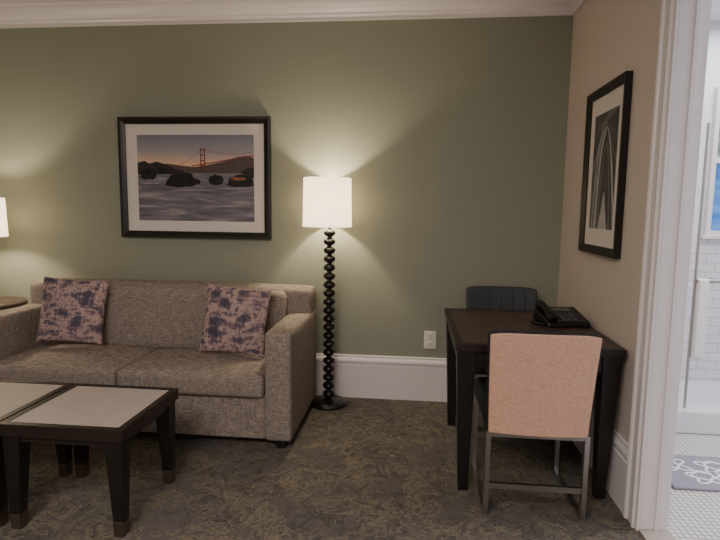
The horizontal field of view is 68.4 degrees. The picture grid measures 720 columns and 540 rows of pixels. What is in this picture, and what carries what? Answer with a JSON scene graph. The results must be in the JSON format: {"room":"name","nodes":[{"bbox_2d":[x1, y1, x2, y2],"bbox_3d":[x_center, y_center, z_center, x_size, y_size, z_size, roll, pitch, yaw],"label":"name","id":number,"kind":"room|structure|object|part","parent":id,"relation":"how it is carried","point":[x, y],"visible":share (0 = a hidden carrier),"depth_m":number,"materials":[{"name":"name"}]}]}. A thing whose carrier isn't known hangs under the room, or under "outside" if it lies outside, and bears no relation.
{"room":"hotel room","nodes":[
{"label":"hotel room","id":0,"kind":"room"},
{"bbox_2d":[0,16,573,357],"bbox_3d":[-1.502,-0.526,4.160,5.965,2.960,0.100,1,7,6],"label":"wall","id":1,"kind":"structure","parent":0,"point":[449,135],"depth_m":3.95,"materials":[{"name":"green paint"}]},
{"bbox_2d":[117,116,271,239],"bbox_3d":[-1.263,-0.700,4.047,1.188,0.912,0.035,1,7,6],"label":"framed picture","id":2,"kind":"object","parent":1,"relation":"attached to","point":[180,177],"visible":1,"depth_m":4.05,"materials":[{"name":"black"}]},
{"bbox_2d":[0,0,571,27],"bbox_3d":[-1.495,-1.904,3.887,5.965,0.160,0.130,1,7,6],"label":"trim","id":3,"kind":"structure","parent":1,"relation":"attached to","point":[13,13],"depth_m":3.83,"materials":[{"name":"white"}]},
{"bbox_2d":[315,353,446,401],"bbox_3d":[-1.526,0.785,4.246,5.965,0.335,0.028,1,7,6],"label":"baseboard","id":4,"kind":"structure","parent":1,"relation":"attached to","point":[356,376],"depth_m":4.07,"materials":[{"name":"white"}]},
{"bbox_2d":[424,331,435,348],"bbox_3d":[0.531,0.531,4.016,0.090,0.136,0.011,1,7,6],"label":"wall outlet","id":5,"kind":"object","parent":1,"relation":"attached to","point":[429,336],"visible":1,"depth_m":4.01,"materials":[{"name":"beige plastic"}]},
{"bbox_2d":[427,342,432,346],"bbox_3d":[0.530,0.563,4.017,0.040,0.040,0.004,1,7,6],"label":"receptacle","id":6,"kind":"object","parent":5,"relation":"attached to","point":[429,344],"depth_m":4.02,"materials":[{"name":"beige plastic"}]},
{"bbox_2d":[0,397,719,539],"bbox_3d":[-0.634,1.381,1.040,8.400,0.102,7.620,1,7,6],"label":"floor","id":7,"kind":"structure","parent":0,"point":[367,468],"depth_m":2.74,"materials":[{"name":"carpet"}]},
{"bbox_2d":[0,296,27,309],"bbox_3d":[-2.775,0.599,3.992,0.500,0.730,0.500,1,7,6],"label":"side table","id":8,"kind":"object","parent":7,"relation":"on","point":[6,302],"visible":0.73,"depth_m":3.97,"materials":[{"name":"brown wood"}]},
{"bbox_2d":[0,198,7,236],"bbox_3d":[-2.800,-0.148,3.910,0.356,0.769,0.356,1,7,6],"label":"table lamp","id":9,"kind":"object","parent":8,"relation":"on","point":[3,217],"visible":1,"depth_m":3.90,"materials":[{"name":"white fabric"}]},
{"bbox_2d":[0,380,73,527],"bbox_3d":[-1.855,0.881,2.641,0.570,0.500,0.550,1,7,6],"label":"coffee table","id":10,"kind":"object","parent":7,"relation":"on","point":[16,396],"visible":0.71,"depth_m":2.69,"materials":[{"name":"brown wood"}]},
{"bbox_3d":[-1.646,0.904,2.396,0.080,0.375,0.080,1,7,6],"label":"leg","id":11,"kind":"part","parent":10,"relation":"part of","materials":[{"name":"brown wood"}]},
{"bbox_3d":[-1.853,0.660,2.615,0.570,0.055,0.550,1,7,6],"label":"frame","id":12,"kind":"part","parent":10,"relation":"part of","materials":[{"name":"brown wood"}]},
{"bbox_3d":[-1.601,0.855,2.837,0.080,0.375,0.080,1,7,6],"label":"leg","id":13,"kind":"part","parent":10,"relation":"part of","materials":[{"name":"brown wood"}]},
{"bbox_2d":[0,383,178,536],"bbox_3d":[-1.276,0.895,2.583,0.575,0.500,0.550,1,7,6],"label":"coffee table","id":14,"kind":"object","parent":7,"relation":"on","point":[82,416],"visible":1,"depth_m":2.38,"materials":[{"name":"brown wood"}]},
{"bbox_3d":[-1.533,0.907,2.385,0.080,0.375,0.080,1,7,6],"label":"leg","id":15,"kind":"part","parent":14,"relation":"part of","materials":[{"name":"brown wood"}]},
{"bbox_3d":[-1.488,0.857,2.826,0.080,0.375,0.080,1,7,6],"label":"leg","id":16,"kind":"part","parent":14,"relation":"part of","materials":[{"name":"brown wood"}]},
{"bbox_3d":[-1.273,0.674,2.558,0.575,0.055,0.550,1,7,6],"label":"frame","id":17,"kind":"part","parent":14,"relation":"part of","materials":[{"name":"brown wood"}]},
{"bbox_3d":[-1.064,0.919,2.339,0.080,0.375,0.080,1,7,6],"label":"leg","id":18,"kind":"part","parent":14,"relation":"part of","materials":[{"name":"brown wood"}]},
{"bbox_3d":[-1.019,0.869,2.780,0.080,0.375,0.080,1,7,6],"label":"leg","id":19,"kind":"part","parent":14,"relation":"part of","materials":[{"name":"brown wood"}]},
{"bbox_2d":[0,278,315,447],"bbox_3d":[-1.424,0.567,3.668,2.138,0.902,0.901,1,7,6],"label":"sofa","id":20,"kind":"object","parent":7,"relation":"on","point":[153,329],"visible":0.73,"depth_m":3.42,"materials":[{"name":"beige fabric"}]},
{"bbox_3d":[-2.403,0.610,3.763,0.173,0.682,0.852,1,7,6],"label":"arm","id":21,"kind":"part","parent":20,"relation":"part of"},
{"bbox_2d":[35,276,109,344],"bbox_3d":[-1.981,0.280,3.658,0.470,0.460,0.171,1,7,-1],"label":"throw pillow","id":22,"kind":"object","parent":20,"relation":"on","point":[71,310],"visible":1,"depth_m":3.61,"materials":[{"name":"multicoloured fabric"}]},
{"bbox_2d":[0,343,155,384],"bbox_3d":[-1.901,0.636,3.591,0.863,0.187,0.637,1,7,6],"label":"seat cushion","id":23,"kind":"object","parent":20,"relation":"on","point":[85,363],"depth_m":3.38,"materials":[{"name":"beige fabric"}]},
{"bbox_2d":[44,285,286,351],"bbox_3d":[-1.404,0.346,3.818,1.792,0.462,0.218,1,7,6],"label":"cushion","id":24,"kind":"object","parent":20,"relation":"on","point":[151,317],"depth_m":3.72,"materials":[{"name":"beige fabric"}]},
{"bbox_3d":[-1.390,0.479,3.969,2.115,0.794,0.280,1,7,6],"label":"frame","id":25,"kind":"part","parent":20,"relation":"part of","materials":[{"name":"beige fabric"}]},
{"bbox_2d":[117,348,264,397],"bbox_3d":[-1.006,0.658,3.502,0.923,0.187,0.637,1,7,6],"label":"seat cushion","id":26,"kind":"object","parent":20,"relation":"on","point":[195,373],"depth_m":3.23,"materials":[{"name":"beige fabric"}]},
{"bbox_3d":[-1.429,0.830,3.686,1.810,0.275,0.785,1,7,6],"label":"rail","id":27,"kind":"part","parent":20,"relation":"part of","materials":[{"name":"beige fabric"}]},
{"bbox_2d":[199,283,271,357],"bbox_3d":[-0.833,0.334,3.538,0.478,0.460,0.176,2,7,10],"label":"throw pillow","id":28,"kind":"object","parent":20,"relation":"on","point":[235,318],"visible":1,"depth_m":3.48,"materials":[{"name":"multicoloured fabric"}]},
{"bbox_3d":[-0.449,0.658,3.570,0.173,0.682,0.852,1,7,6],"label":"arm","id":29,"kind":"part","parent":20,"relation":"part of"},
{"bbox_2d":[303,177,351,410],"bbox_3d":[-0.243,0.173,3.878,0.352,1.668,0.352,1,7,6],"label":"floor lamp","id":30,"kind":"object","parent":7,"relation":"on","point":[326,200],"visible":1,"depth_m":3.73,"materials":[{"name":"black metal"}]},
{"bbox_3d":[-0.234,-0.484,3.803,0.352,0.345,0.352,1,7,6],"label":"lamp shade","id":31,"kind":"part","parent":30,"relation":"part of","materials":[{"name":"white fabric"}]},
{"bbox_3d":[-0.227,0.326,3.894,0.088,1.252,0.088,1,7,6],"label":"beaded stem","id":32,"kind":"part","parent":30,"relation":"part of","materials":[{"name":"black metal"}]},
{"bbox_2d":[466,286,546,441],"bbox_3d":[0.982,0.600,3.610,0.495,0.912,0.589,1,7,6],"label":"desk chair","id":33,"kind":"object","parent":7,"relation":"on","point":[477,297],"visible":0.19,"depth_m":3.78,"materials":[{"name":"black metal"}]},
{"bbox_3d":[0.977,0.587,3.560,0.480,0.134,0.493,1,7,6],"label":"seat","id":34,"kind":"part","parent":33,"relation":"part of","materials":[{"name":"black leather"}]},
{"bbox_3d":[0.975,0.848,3.608,0.472,0.420,0.502,1,7,6],"label":"steel sled frame","id":35,"kind":"part","parent":33,"relation":"part of","materials":[{"name":"grey"}]},
{"bbox_2d":[444,308,626,498],"bbox_3d":[0.927,0.716,3.127,0.817,0.791,0.974,1,7,6],"label":"writing desk","id":36,"kind":"object","parent":7,"relation":"on","point":[467,330],"visible":0.71,"depth_m":2.70,"materials":[{"name":"brown wood"}]},
{"bbox_3d":[0.621,0.677,3.588,0.095,0.754,0.095,1,7,6],"label":"leg","id":37,"kind":"part","parent":36,"relation":"part of","materials":[{"name":"brown wood"}]},
{"bbox_3d":[0.535,0.773,2.739,0.095,0.754,0.095,1,7,6],"label":"leg","id":38,"kind":"part","parent":36,"relation":"part of","materials":[{"name":"brown wood"}]},
{"bbox_2d":[531,300,590,327],"bbox_3d":[1.168,0.257,3.135,0.314,0.124,0.232,0,7,-4],"label":"telephone","id":39,"kind":"object","parent":36,"relation":"on","point":[550,317],"visible":1,"depth_m":3.09,"materials":[{"name":"black plastic"}]},
{"bbox_3d":[1.040,0.309,3.128,0.059,0.018,0.146,0,7,-4],"label":"coiled cord","id":40,"kind":"part","parent":39,"relation":"part of","materials":[{"name":"black plastic"}]},
{"bbox_3d":[1.233,0.791,2.670,0.095,0.754,0.095,1,7,6],"label":"leg","id":41,"kind":"part","parent":36,"relation":"part of","materials":[{"name":"brown wood"}]},
{"bbox_2d":[472,330,601,521],"bbox_3d":[0.852,0.705,2.683,0.495,0.912,0.589,1,7,6],"label":"desk chair","id":42,"kind":"object","parent":7,"relation":"on","point":[537,385],"visible":1,"depth_m":2.42,"materials":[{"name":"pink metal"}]},
{"bbox_3d":[0.857,0.680,2.728,0.480,0.134,0.493,1,7,6],"label":"seat","id":43,"kind":"part","parent":42,"relation":"part of","materials":[{"name":"black leather"}]},
{"bbox_3d":[0.852,0.946,2.741,0.472,0.420,0.502,1,7,6],"label":"steel sled frame","id":44,"kind":"part","parent":42,"relation":"part of","materials":[{"name":"grey metal"}]},
{"bbox_3d":[0.830,0.528,2.413,0.486,0.493,0.092,1,7,6],"label":"panel","id":45,"kind":"part","parent":42,"relation":"part of","materials":[{"name":"fabric"}]},
{"bbox_2d":[639,529,675,539],"bbox_3d":[1.297,1.257,1.957,0.135,0.032,0.950,1,7,6],"label":"threshold","id":46,"kind":"object","parent":7,"relation":"on","point":[647,534],"visible":0.8,"depth_m":2.39,"materials":[{"name":"stone"}]},
{"bbox_2d":[671,455,719,491],"bbox_3d":[2.013,1.135,2.958,0.676,0.019,0.400,1,7,6],"label":"bath mat","id":47,"kind":"object","parent":7,"relation":"on","point":[698,473],"visible":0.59,"depth_m":2.94,"materials":[{"name":"white fabric"}]},
{"bbox_2d":[676,122,719,434],"bbox_3d":[2.736,0.036,3.852,2.313,2.017,1.040,1,7,6],"label":"shower enclosure","id":48,"kind":"object","parent":7,"relation":"on","point":[698,412],"visible":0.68,"depth_m":3.50,"materials":[{"name":"white"}]},
{"bbox_3d":[2.181,-0.003,3.439,0.012,1.860,0.020,1,7,6],"label":"metal frame","id":49,"kind":"part","parent":48,"relation":"part of","materials":[{"name":"silver metal"}]},
{"bbox_2d":[690,278,719,359],"bbox_3d":[3.006,0.338,3.381,1.669,0.538,0.065,1,7,6],"label":"towel bar","id":50,"kind":"object","parent":48,"relation":"attached to","point":[702,284],"visible":1,"depth_m":3.43,"materials":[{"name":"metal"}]},
{"bbox_2d":[690,278,708,359],"bbox_3d":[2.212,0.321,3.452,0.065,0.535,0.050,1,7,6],"label":"hanging towel","id":51,"kind":"object","parent":50,"relation":"hanging from","point":[702,284],"depth_m":3.43,"materials":[{"name":"white fabric"}]},
{"bbox_2d":[557,0,661,443],"bbox_3d":[1.201,-0.093,0.686,0.120,2.960,7.620,1,7,6],"label":"wall","id":52,"kind":"structure","parent":0,"point":[611,38],"depth_m":2.82,"materials":[{"name":"beige paint"}]},
{"bbox_2d":[567,0,585,15],"bbox_3d":[1.062,-1.450,0.218,0.130,0.160,6.970,1,7,6],"label":"trim","id":53,"kind":"structure","parent":52,"relation":"attached to","point":[575,5],"depth_m":3.56,"materials":[{"name":"white"}]},
{"bbox_2d":[573,404,628,514],"bbox_3d":[1.356,0.937,3.250,0.028,0.335,1.450,1,7,6],"label":"baseboard","id":54,"kind":"structure","parent":52,"relation":"attached to","point":[617,471],"depth_m":2.67,"materials":[{"name":"white wood"}]},
{"bbox_2d":[578,71,632,258],"bbox_3d":[1.361,-0.556,2.975,0.035,0.935,0.600,1,7,6],"label":"framed picture","id":55,"kind":"object","parent":52,"relation":"attached to","point":[608,108],"visible":1,"depth_m":2.93,"materials":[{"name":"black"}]},
{"bbox_2d":[623,0,680,530],"bbox_3d":[1.289,0.004,2.357,0.030,2.390,0.120,1,7,6],"label":"door frame","id":56,"kind":"structure","parent":52,"relation":"attached to","point":[670,9],"depth_m":2.34,"materials":[{"name":"white wood"}]},
{"bbox_2d":[639,0,711,530],"bbox_3d":[1.310,0.055,1.820,0.122,2.410,0.990,1,7,6],"label":"door frame","id":57,"kind":"structure","parent":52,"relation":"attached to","point":[687,7],"depth_m":2.28,"materials":[{"name":"white wood"}]},
{"bbox_2d":[653,0,701,530],"bbox_3d":[1.317,0.066,1.820,0.015,2.390,0.950,1,7,6],"label":"door stop","id":58,"kind":"object","parent":57,"relation":"attached to","point":[698,2],"visible":1,"depth_m":2.27,"materials":[{"name":"white wood"}]},
{"bbox_2d":[680,234,719,381],"bbox_3d":[2.789,0.340,4.468,2.315,1.280,0.120,1,7,6],"label":"tiled wall","id":59,"kind":"structure","parent":0,"point":[708,368],"depth_m":4.40,"materials":[{"name":"tile"}]},
{"bbox_2d":[700,235,719,238],"bbox_3d":[3.134,-0.262,4.274,0.740,0.030,0.060,1,7,6],"label":"sill","id":60,"kind":"structure","parent":59,"relation":"attached to","point":[702,236],"depth_m":4.27,"materials":[{"name":"white"}]},
{"bbox_2d":[692,21,719,234],"bbox_3d":[2.810,-1.131,4.309,2.315,1.680,0.100,1,7,6],"label":"wall","id":61,"kind":"structure","parent":0,"point":[712,80],"depth_m":4.24,"materials":[{"name":"white paint"}]},
{"bbox_2d":[702,86,719,234],"bbox_3d":[2.838,-0.873,4.300,0.035,1.170,0.130,1,7,6],"label":"picture frame","id":62,"kind":"structure","parent":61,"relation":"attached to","point":[715,127],"depth_m":4.25,"materials":[{"name":"white wood"}]},
{"bbox_2d":[710,230,719,234],"bbox_3d":[3.141,-0.302,4.335,0.590,0.035,0.128,1,7,6],"label":"rail","id":63,"kind":"object","parent":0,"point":[712,232],"visible":0.4,"depth_m":4.30,"materials":[{"name":"white"}]},
{"bbox_2d":[711,164,719,230],"bbox_3d":[3.149,-0.604,4.335,0.590,0.565,0.040,1,7,6],"label":"pane","id":64,"kind":"object","parent":63,"relation":"attached to","point":[715,221],"visible":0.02,"depth_m":4.34,"materials":[{"name":"blue glass"}]},
{"bbox_3d":[3.149,-0.880,4.270,0.590,0.050,0.126,1,7,6],"label":"meeting rail","id":65,"kind":"object","parent":64,"relation":"on","visible":0},
{"bbox_2d":[717,128,719,156],"bbox_3d":[3.156,-1.150,4.272,0.590,0.535,0.040,1,7,6],"label":"pane","id":66,"kind":"object","parent":65,"relation":"attached to","point":[718,151],"visible":0.02,"depth_m":4.29,"materials":[{"name":"white glass"}]},
{"bbox_2d":[710,0,719,20],"bbox_3d":[2.633,-1.806,2.360,2.315,0.100,3.800,1,7,6],"label":"ceiling","id":67,"kind":"structure","parent":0,"point":[715,9],"depth_m":3.97,"materials":[{"name":"white paint"}]}
]}

